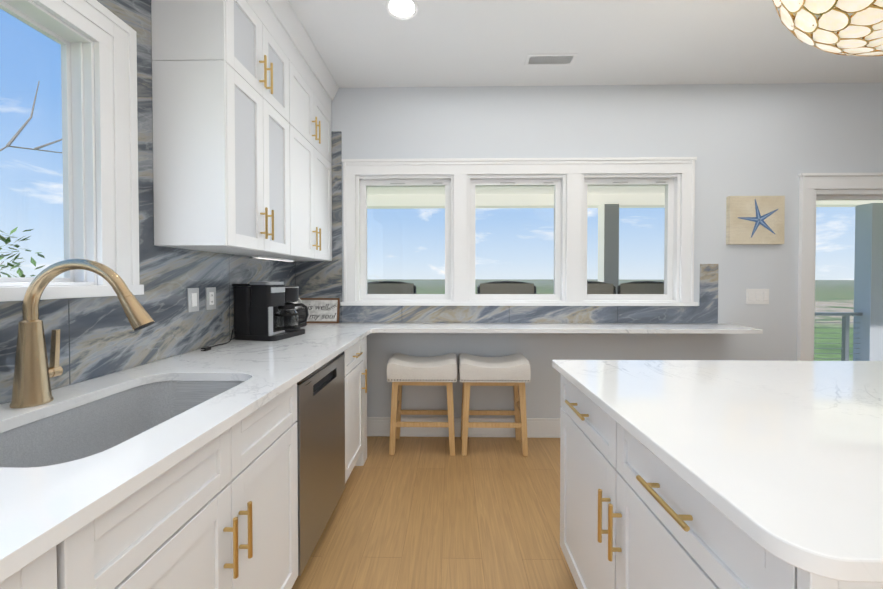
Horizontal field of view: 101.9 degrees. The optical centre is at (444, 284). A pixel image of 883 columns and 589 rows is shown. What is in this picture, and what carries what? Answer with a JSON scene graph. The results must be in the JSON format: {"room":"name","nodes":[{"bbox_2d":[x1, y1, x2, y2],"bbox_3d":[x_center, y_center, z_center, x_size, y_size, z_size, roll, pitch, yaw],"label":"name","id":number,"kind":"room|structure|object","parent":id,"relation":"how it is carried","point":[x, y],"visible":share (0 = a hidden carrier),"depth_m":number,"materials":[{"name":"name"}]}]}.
{"room":"kitchen","nodes":[
{"label":"kitchen","id":0,"kind":"room"},
{"bbox_2d":[0,0,233,404],"bbox_3d":[-1.328,-0.129,-0.326,0.105,2.800,6.445,0,1,1],"label":"wall","id":1,"kind":"structure","parent":0,"point":[96,226],"depth_m":1.28,"materials":[{"name":"white paint"}]},
{"bbox_2d":[0,0,143,301],"bbox_3d":[-1.292,-0.463,0.405,0.150,1.037,2.038,0,1,1],"label":"window","id":2,"kind":"structure","parent":1,"relation":"in","point":[78,134],"depth_m":1.27,"materials":[{"name":"white wood"}]},
{"bbox_2d":[0,0,293,403],"bbox_3d":[-1.271,-0.586,-0.281,0.006,1.882,6.336,0,1,1],"label":"wall tile","id":3,"kind":"structure","parent":1,"relation":"attached to","point":[99,336],"depth_m":1.48,"materials":[{"name":"blue stone"}]},
{"bbox_2d":[187,288,198,311],"bbox_3d":[-1.226,0.076,1.752,0.010,0.116,0.072,0,1,1],"label":"light switch","id":4,"kind":"object","parent":3,"relation":"attached to","point":[192,299],"visible":1,"depth_m":1.74,"materials":[{"name":"white plastic"}]},
{"bbox_2d":[206,287,215,309],"bbox_3d":[-1.225,0.074,1.881,0.008,0.116,0.072,0,1,1],"label":"electrical outlet plate","id":5,"kind":"object","parent":3,"relation":"attached to","point":[210,298],"visible":1,"depth_m":1.87,"materials":[{"name":"white plastic"}]},
{"bbox_2d":[151,0,298,115],"bbox_3d":[-1.074,-1.206,1.847,0.309,0.509,0.660,0,1,1],"label":"upper cabinet","id":6,"kind":"object","parent":1,"relation":"attached to","point":[254,28],"depth_m":1.69,"materials":[{"name":"white wood"}]},
{"bbox_2d":[152,40,298,259],"bbox_3d":[-1.074,-0.590,1.850,0.309,0.839,0.672,0,1,1],"label":"upper cabinet","id":7,"kind":"object","parent":1,"relation":"attached to","point":[244,92],"depth_m":1.52,"materials":[{"name":"white wood"}]},
{"bbox_2d":[279,120,331,261],"bbox_3d":[-1.063,-0.599,2.472,0.309,0.839,0.812,0,1,1],"label":"upper cabinet","id":8,"kind":"object","parent":1,"relation":"attached to","point":[315,159],"depth_m":2.51,"materials":[{"name":"white wood"}]},
{"bbox_2d":[299,48,334,151],"bbox_3d":[-1.063,-1.215,2.463,0.309,0.509,0.812,0,1,1],"label":"upper cabinet","id":9,"kind":"object","parent":1,"relation":"attached to","point":[314,98],"depth_m":2.49,"materials":[{"name":"white wood"}]},
{"bbox_2d":[292,436,577,588],"bbox_3d":[2.040,1.321,-0.313,6.840,0.100,6.550,0,1,1],"label":"floor","id":10,"kind":"structure","parent":0,"point":[422,513],"depth_m":1.87,"materials":[{"name":"brown wood"}]},
{"bbox_2d":[0,503,119,588],"bbox_3d":[-0.924,0.821,0.255,0.676,0.884,0.725,0,1,1],"label":"base cabinet","id":11,"kind":"object","parent":10,"relation":"on","point":[89,558],"depth_m":0.58,"materials":[{"name":"white wood"}]},
{"bbox_2d":[0,323,379,582],"bbox_3d":[-0.894,0.360,0.483,0.720,0.030,4.813,0,1,1],"label":"countertop","id":12,"kind":"structure","parent":11,"relation":"on","point":[44,509],"depth_m":0.86,"materials":[{"name":"stone"}]},
{"bbox_2d":[10,259,154,407],"bbox_3d":[-1.031,0.131,1.022,0.346,0.409,0.115,0,1,1],"label":"faucet","id":13,"kind":"object","parent":12,"relation":"on","point":[34,372],"visible":1,"depth_m":1.00,"materials":[{"name":"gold metal"}]},
{"bbox_2d":[0,381,244,467],"bbox_3d":[-0.893,0.484,1.008,0.457,0.231,0.720,0,1,1],"label":"sink","id":14,"kind":"object","parent":12,"relation":"in","point":[92,428],"visible":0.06,"depth_m":1.14,"materials":[{"name":"metal"}]},
{"bbox_2d":[200,282,308,350],"bbox_3d":[-1.049,0.153,2.046,0.358,0.335,0.649,0,1,1],"label":"coffee maker","id":15,"kind":"object","parent":12,"relation":"on","point":[259,309],"visible":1,"depth_m":2.05,"materials":[{"name":"black plastic"}]},
{"bbox_2d":[283,308,306,326],"bbox_3d":[-1.110,0.247,2.634,0.143,0.130,0.150,0,1,1],"label":"coffee pot","id":16,"kind":"object","parent":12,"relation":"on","point":[301,313],"visible":0.58,"depth_m":2.56,"materials":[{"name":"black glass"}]},
{"bbox_2d":[298,298,339,322],"bbox_3d":[-1.027,0.211,2.877,0.370,0.200,0.018,0,-8,1],"label":"sign","id":17,"kind":"object","parent":12,"relation":"on","point":[323,310],"visible":0.71,"depth_m":2.87,"materials":[{"name":"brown wood"}]},
{"bbox_2d":[376,323,762,333],"bbox_3d":[0.868,0.328,2.686,2.723,0.030,0.343,0,1,1],"label":"countertop","id":18,"kind":"structure","parent":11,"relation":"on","point":[679,328],"depth_m":2.55,"materials":[{"name":"stone"}]},
{"bbox_2d":[120,383,297,588],"bbox_3d":[-0.912,0.811,0.944,0.676,0.884,0.903,0,1,1],"label":"base cabinet","id":19,"kind":"object","parent":10,"relation":"on","point":[220,511],"depth_m":0.93,"materials":[{"name":"white wood"}]},
{"bbox_2d":[296,351,344,575],"bbox_3d":[-0.873,0.805,1.699,0.633,0.874,0.594,0,1,1],"label":"dishwasher","id":20,"kind":"object","parent":10,"relation":"on","point":[320,421],"visible":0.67,"depth_m":1.60,"materials":[{"name":"silver metal"}]},
{"bbox_2d":[344,346,351,483],"bbox_3d":[-0.898,0.800,1.699,0.676,0.884,0.728,0,1,1],"label":"base cabinet","id":21,"kind":"object","parent":10,"relation":"on","point":[348,352],"depth_m":2.09,"materials":[{"name":"white wood"}]},
{"bbox_2d":[352,336,366,469],"bbox_3d":[-0.888,0.792,2.271,0.676,0.884,0.535,0,1,1],"label":"base cabinet","id":22,"kind":"object","parent":10,"relation":"on","point":[359,349],"depth_m":2.35,"materials":[{"name":"white wood"}]},
{"bbox_2d":[387,353,456,455],"bbox_3d":[-0.156,0.883,2.706,0.506,0.688,0.326,0,1,1],"label":"stool","id":23,"kind":"object","parent":10,"relation":"on","point":[404,369],"visible":1,"depth_m":2.57,"materials":[{"name":"white fabric"}]},
{"bbox_2d":[458,353,530,455],"bbox_3d":[0.364,0.884,2.697,0.506,0.688,0.326,0,1,1],"label":"stool","id":24,"kind":"object","parent":10,"relation":"on","point":[514,370],"visible":1,"depth_m":2.56,"materials":[{"name":"white fabric"}]},
{"bbox_2d":[560,375,882,588],"bbox_3d":[1.547,0.810,0.999,2.184,0.884,1.084,0,1,1],"label":"base cabinet","id":25,"kind":"object","parent":10,"relation":"on","point":[635,513],"visible":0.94,"depth_m":0.92,"materials":[{"name":"white wood"}]},
{"bbox_2d":[552,360,882,582],"bbox_3d":[1.579,0.352,0.988,2.240,0.030,1.116,0,1,1],"label":"countertop","id":26,"kind":"structure","parent":25,"relation":"on","point":[782,460],"depth_m":0.79,"materials":[{"name":"stone"}]},
{"bbox_2d":[288,0,882,87],"bbox_3d":[2.040,-1.578,-0.355,6.840,0.100,6.550,0,1,1],"label":"ceiling","id":27,"kind":"structure","parent":0,"point":[431,43],"depth_m":2.34,"materials":[{"name":"white paint"}]},
{"bbox_2d":[385,0,418,19],"bbox_3d":[-0.237,-1.557,2.017,0.190,0.009,0.190,0,1,1],"label":"recessed light","id":28,"kind":"object","parent":27,"relation":"in","point":[403,9],"visible":1,"depth_m":2.03,"materials":[{"name":"white plastic"}]},
{"bbox_2d":[524,54,577,65],"bbox_3d":[0.742,-1.566,2.499,0.340,0.006,0.130,0,1,1],"label":"ceiling vent","id":29,"kind":"object","parent":27,"relation":"in","point":[550,59],"visible":1,"depth_m":2.50,"materials":[{"name":"white metal"}]},
{"bbox_2d":[772,0,882,56],"bbox_3d":[1.547,-1.167,1.010,0.916,0.758,0.920,0,1,1],"label":"pendant light","id":30,"kind":"object","parent":27,"relation":"hanging from","point":[848,27],"visible":1,"depth_m":1.19,"materials":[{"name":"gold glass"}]},
{"bbox_2d":[331,82,882,417],"bbox_3d":[2.098,-0.175,2.887,6.840,2.800,0.105,0,1,1],"label":"wall","id":31,"kind":"structure","parent":0,"point":[756,139],"depth_m":2.84,"materials":[{"name":"white paint"}]},
{"bbox_2d":[356,175,453,301],"bbox_3d":[-0.316,-0.368,2.928,0.785,1.014,0.106,0,1,1],"label":"window","id":32,"kind":"structure","parent":31,"relation":"in","point":[364,182],"depth_m":2.92,"materials":[{"name":"white"}]},
{"bbox_2d":[367,417,559,437],"bbox_3d":[0.787,1.150,2.867,4.010,0.150,0.022,0,1,1],"label":"baseboard","id":33,"kind":"structure","parent":31,"relation":"attached to","point":[536,427],"depth_m":2.86,"materials":[{"name":"white"}]},
{"bbox_2d":[294,131,718,322],"bbox_3d":[0.479,-0.458,2.857,3.379,1.534,0.006,0,1,1],"label":"wall tile","id":34,"kind":"structure","parent":31,"relation":"attached to","point":[317,279],"depth_m":2.87,"materials":[{"name":"blue stone"}]},
{"bbox_2d":[467,174,565,301],"bbox_3d":[0.578,-0.368,2.912,0.786,1.014,0.106,0,1,1],"label":"window","id":35,"kind":"structure","parent":31,"relation":"in","point":[557,182],"depth_m":2.90,"materials":[{"name":"white"}]},
{"bbox_2d":[340,157,697,305],"bbox_3d":[0.581,-0.414,2.886,2.807,1.165,0.155,0,1,1],"label":"window","id":36,"kind":"structure","parent":31,"relation":"in","point":[671,183],"depth_m":2.84,"materials":[{"name":"white wood"}]},
{"bbox_2d":[367,186,882,208],"bbox_3d":[3.869,-1.244,4.146,10.335,0.300,2.503,0,1,1],"label":"porch ceiling","id":37,"kind":"structure","parent":31,"relation":"attached to","point":[513,196],"depth_m":5.01,"materials":[{"name":"white paint"}]},
{"bbox_2d":[726,196,784,244],"bbox_3d":[2.438,-0.502,2.804,0.420,0.375,0.038,0,1,1],"label":"canvas art","id":38,"kind":"object","parent":31,"relation":"attached to","point":[751,220],"visible":0.98,"depth_m":2.79,"materials":[{"name":"blue"}]},
{"bbox_2d":[746,289,768,303],"bbox_3d":[2.477,0.096,2.825,0.177,0.122,0.012,0,1,1],"label":"switch plate","id":39,"kind":"object","parent":31,"relation":"attached to","point":[757,296],"visible":1,"depth_m":2.82,"materials":[{"name":"white plastic"}]},
{"bbox_2d":[797,173,882,360],"bbox_3d":[3.812,0.180,2.793,2.064,2.092,0.032,0,1,1],"label":"door frame","id":40,"kind":"structure","parent":31,"relation":"attached to","point":[810,184],"depth_m":2.80,"materials":[{"name":"white wood"}]},
{"bbox_2d":[812,189,882,360],"bbox_3d":[3.813,0.240,2.862,1.840,1.970,0.105,0,1,1],"label":"glass door","id":41,"kind":"structure","parent":31,"relation":"in","point":[861,194],"depth_m":2.87,"materials":[{"name":"white"}]},
{"label":"outside","id":42,"kind":"structure","parent":0,"visible":0},
{"bbox_2d":[367,279,853,360],"bbox_3d":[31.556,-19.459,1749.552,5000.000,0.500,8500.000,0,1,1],"label":"ground","id":43,"kind":"structure","parent":42,"point":[831,286],"depth_m":114.20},
{"bbox_2d":[0,81,61,276],"bbox_3d":[-4.637,1.760,4.040,0.681,8.105,2.211,0,1,1],"label":"tree","id":44,"kind":"object","parent":43,"relation":"on","point":[2,256],"depth_m":3.85,"materials":[{"name":"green plant"}]},
{"bbox_2d":[598,204,618,293],"bbox_3d":[2.300,2.343,5.053,0.204,6.900,0.212,0,1,1],"label":"column","id":45,"kind":"structure","parent":43,"relation":"on","point":[612,258],"depth_m":4.92,"materials":[{"name":"grey"}]},
{"bbox_2d":[853,203,882,360],"bbox_3d":[5.899,2.344,4.994,0.204,6.900,0.200,0,1,1],"label":"column","id":46,"kind":"structure","parent":43,"relation":"on","point":[876,351],"depth_m":4.89,"materials":[{"name":"grey"}]},
{"bbox_3d":[3.866,1.368,4.034,10.335,0.200,2.203,0,1,1],"label":"floor","id":47,"kind":"structure","parent":42,"visible":0},
{"bbox_2d":[367,281,415,293],"bbox_3d":[-0.579,0.624,3.375,0.628,1.311,0.628,0,1,1],"label":"bar chair","id":48,"kind":"object","parent":47,"relation":"on","point":[380,287],"depth_m":3.59,"materials":[{"name":"black fabric"}]},
{"bbox_2d":[477,281,535,293],"bbox_3d":[0.621,0.624,3.353,0.628,1.311,0.628,0,1,1],"label":"bar chair","id":49,"kind":"object","parent":47,"relation":"on","point":[508,287],"depth_m":3.57,"materials":[{"name":"black fabric"}]},
{"bbox_2d":[587,281,615,293],"bbox_3d":[1.406,0.624,3.339,0.628,1.311,0.628,0,1,1],"label":"bar chair","id":50,"kind":"object","parent":47,"relation":"on","point":[595,289],"depth_m":3.55,"materials":[{"name":"black"}]},
{"bbox_2d":[617,281,663,293],"bbox_3d":[2.011,0.625,3.328,0.628,1.311,0.628,0,1,1],"label":"bar chair","id":51,"kind":"object","parent":47,"relation":"on","point":[638,288],"depth_m":3.54,"materials":[{"name":"black"}]},
{"bbox_2d":[814,312,862,360],"bbox_3d":[3.885,0.823,5.028,10.335,0.860,0.060,0,1,1],"label":"railing","id":52,"kind":"object","parent":47,"relation":"on","point":[844,346],"depth_m":4.99,"materials":[{"name":"silver metal"}]}
]}

